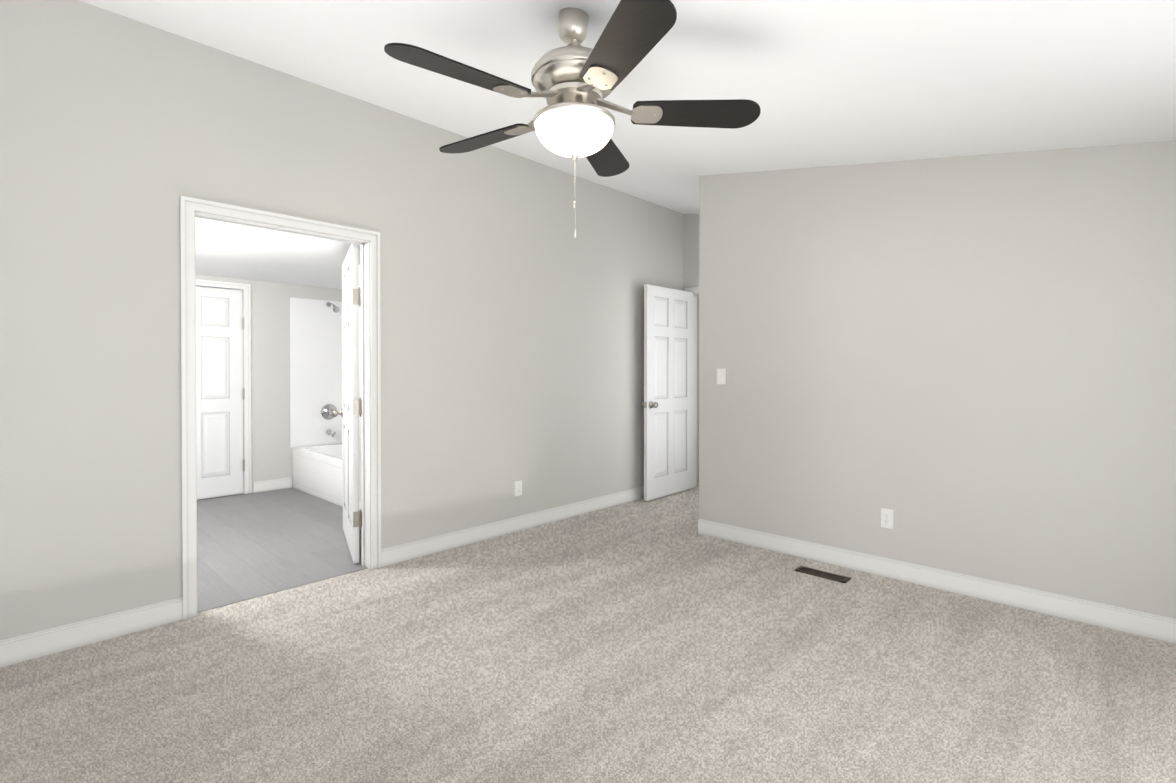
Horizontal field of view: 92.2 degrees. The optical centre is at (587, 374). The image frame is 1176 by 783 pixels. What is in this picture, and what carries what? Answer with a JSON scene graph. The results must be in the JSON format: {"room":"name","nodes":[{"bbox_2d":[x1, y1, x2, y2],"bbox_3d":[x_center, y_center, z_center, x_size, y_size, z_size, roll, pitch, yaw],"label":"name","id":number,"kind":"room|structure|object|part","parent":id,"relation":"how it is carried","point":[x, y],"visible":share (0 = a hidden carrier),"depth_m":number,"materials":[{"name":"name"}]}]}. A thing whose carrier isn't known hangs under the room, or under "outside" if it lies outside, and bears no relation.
{"room":"empty bedroom","nodes":[
{"label":"empty bedroom","id":0,"kind":"room"},
{"bbox_2d":[196,274,341,492],"bbox_3d":[-3.844,-0.058,5.279,0.120,2.500,3.740,0,1,44],"label":"wall","id":1,"kind":"structure","parent":0,"point":[270,388],"depth_m":5.82,"materials":[{"name":"paint"}]},
{"bbox_2d":[196,285,244,499],"bbox_3d":[-3.716,0.166,5.354,0.179,2.030,0.815,0,1,44],"label":"bathroom door","id":2,"kind":"structure","parent":1,"relation":"in","point":[220,393],"depth_m":5.48,"materials":[{"name":"white wood"}]},
{"bbox_2d":[196,279,251,493],"bbox_3d":[-3.744,0.144,5.372,0.138,2.094,0.938,0,1,44],"label":"door frame","id":3,"kind":"structure","parent":1,"relation":"attached to","point":[246,288],"depth_m":5.64,"materials":[{"name":"white wood"}]},
{"bbox_2d":[253,477,291,492],"bbox_3d":[-3.240,1.132,5.826,0.014,0.110,0.362,0,1,44],"label":"baseboard","id":4,"kind":"structure","parent":1,"relation":"attached to","point":[270,485],"depth_m":5.81,"materials":[{"name":"white wood"}]},
{"bbox_2d":[197,487,367,612],"bbox_3d":[-2.777,1.228,4.274,3.065,0.063,3.740,0,1,44],"label":"floor","id":5,"kind":"structure","parent":0,"point":[253,545],"depth_m":3.98,"materials":[{"name":"tile"}]},
{"bbox_2d":[289,297,342,506],"bbox_3d":[-2.313,0.188,5.699,1.514,2.000,0.776,0,1,44],"label":"bathtub","id":6,"kind":"object","parent":5,"relation":"on","point":[316,385],"visible":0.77,"depth_m":6.06,"materials":[{"name":"plastic"}]},
{"bbox_2d":[0,0,698,639],"bbox_3d":[-0.469,-0.302,4.515,0.120,3.000,7.190,0,1,44],"label":"wall","id":7,"kind":"structure","parent":0,"point":[512,324],"depth_m":2.97,"materials":[{"name":"paint"}]},
{"bbox_2d":[0,597,182,667],"bbox_3d":[-2.404,1.160,2.397,0.014,0.110,1.136,0,1,44],"label":"baseboard","id":8,"kind":"structure","parent":7,"relation":"attached to","point":[30,646],"depth_m":2.55,"materials":[{"name":"white wood"}]},
{"bbox_2d":[180,196,380,619],"bbox_3d":[-1.706,0.161,3.219,0.156,2.094,1.028,0,1,44],"label":"door frame","id":9,"kind":"structure","parent":7,"relation":"attached to","point":[189,206],"depth_m":3.14,"materials":[{"name":"white wood"}]},
{"bbox_2d":[333,243,360,563],"bbox_3d":[-1.673,0.177,3.975,0.179,2.030,0.905,0,1,-27],"label":"bathroom door","id":10,"kind":"structure","parent":7,"relation":"in","point":[349,412],"depth_m":3.71,"materials":[{"name":"white wood"}]},
{"bbox_2d":[381,486,643,566],"bbox_3d":[-0.147,1.141,4.768,0.014,0.110,3.356,0,1,44],"label":"baseboard","id":11,"kind":"structure","parent":7,"relation":"attached to","point":[418,548],"depth_m":4.21,"materials":[{"name":"white wood"}]},
{"bbox_2d":[515,480,521,495],"bbox_3d":[-0.536,0.874,4.360,0.009,0.115,0.070,0,1,44],"label":"outlet","id":12,"kind":"object","parent":7,"relation":"attached to","point":[518,488],"visible":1,"depth_m":4.36,"materials":[{"name":"white plastic"}]},
{"bbox_2d":[358,264,360,501],"bbox_3d":[-1.782,-0.058,5.291,2.850,2.500,0.880,0,1,44],"label":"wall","id":13,"kind":"structure","parent":0,"point":[359,389],"depth_m":4.85,"materials":[{"name":"paint"}]},
{"bbox_2d":[0,483,1175,782],"bbox_3d":[1.087,1.240,3.047,4.225,0.060,7.190,0,1,44],"label":"floor carpet","id":14,"kind":"object","parent":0,"point":[660,639],"visible":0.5,"depth_m":2.24,"materials":[{"name":"beige carpet"}]},
{"bbox_2d":[795,566,850,582],"bbox_3d":[1.415,1.203,3.417,0.300,0.006,0.100,0,1,44],"label":"air vent register","id":15,"kind":"object","parent":14,"relation":"on","point":[824,574],"visible":0.98,"depth_m":3.41,"materials":[{"name":"brown metal"}]},
{"bbox_2d":[80,0,1175,288],"bbox_3d":[-0.516,-1.359,3.551,7.310,0.849,5.840,0,1,44],"label":"ceiling","id":16,"kind":"structure","parent":0,"point":[822,83],"depth_m":2.48,"materials":[{"name":"paint"}]},
{"bbox_2d":[384,0,760,237],"bbox_3d":[-0.094,-0.944,2.108,1.324,0.871,1.320,0,1,44],"label":"ceiling fan","id":17,"kind":"object","parent":16,"relation":"hanging from","point":[574,82],"visible":1,"depth_m":2.01,"materials":[{"name":"black wood"}]},
{"bbox_3d":[-0.051,-0.880,2.112,0.294,0.112,0.294,0,1,44],"label":"lamp shade","id":18,"kind":"part","parent":17,"relation":"part of","materials":[{"name":"white glass"}]},
{"bbox_2d":[683,213,698,290],"bbox_3d":[1.427,-0.311,5.658,1.050,3.000,0.120,0,1,44],"label":"wall","id":19,"kind":"structure","parent":0,"point":[690,250],"depth_m":5.91,"materials":[{"name":"paint"}]},
{"bbox_2d":[641,284,692,500],"bbox_3d":[0.813,0.164,5.601,0.179,2.030,0.815,0,1,43],"label":"entry door","id":20,"kind":"structure","parent":19,"relation":"in","point":[667,403],"depth_m":5.55,"materials":[{"name":"white wood"}]},
{"bbox_2d":[684,287,698,487],"bbox_3d":[1.405,0.142,5.682,0.938,2.094,0.156,0,1,44],"label":"door frame","id":21,"kind":"structure","parent":19,"relation":"attached to","point":[695,389],"depth_m":5.98,"materials":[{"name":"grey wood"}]},
{"bbox_2d":[699,141,1175,618],"bbox_3d":[2.969,-0.300,4.232,3.150,3.000,2.860,0,1,44],"label":"wall","id":22,"kind":"structure","parent":0,"point":[965,365],"depth_m":3.14,"materials":[{"name":"paint"}]},
{"bbox_2d":[717,369,725,383],"bbox_3d":[0.976,0.011,4.149,0.070,0.115,0.012,0,1,44],"label":"light switch","id":23,"kind":"object","parent":22,"relation":"attached to","point":[721,376],"visible":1,"depth_m":4.14,"materials":[{"name":"white plastic"}]},
{"bbox_2d":[881,508,893,528],"bbox_3d":[1.788,0.860,3.385,0.070,0.115,0.009,0,1,44],"label":"outlet","id":24,"kind":"object","parent":22,"relation":"attached to","point":[887,518],"visible":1,"depth_m":3.38,"materials":[{"name":"white plastic"}]},
{"bbox_2d":[698,519,1175,643],"bbox_3d":[1.923,1.153,3.264,3.014,0.110,0.028,0,1,44],"label":"baseboard","id":25,"kind":"structure","parent":22,"relation":"attached to","point":[1144,624],"depth_m":3.10,"materials":[{"name":"white wood"}]}
]}

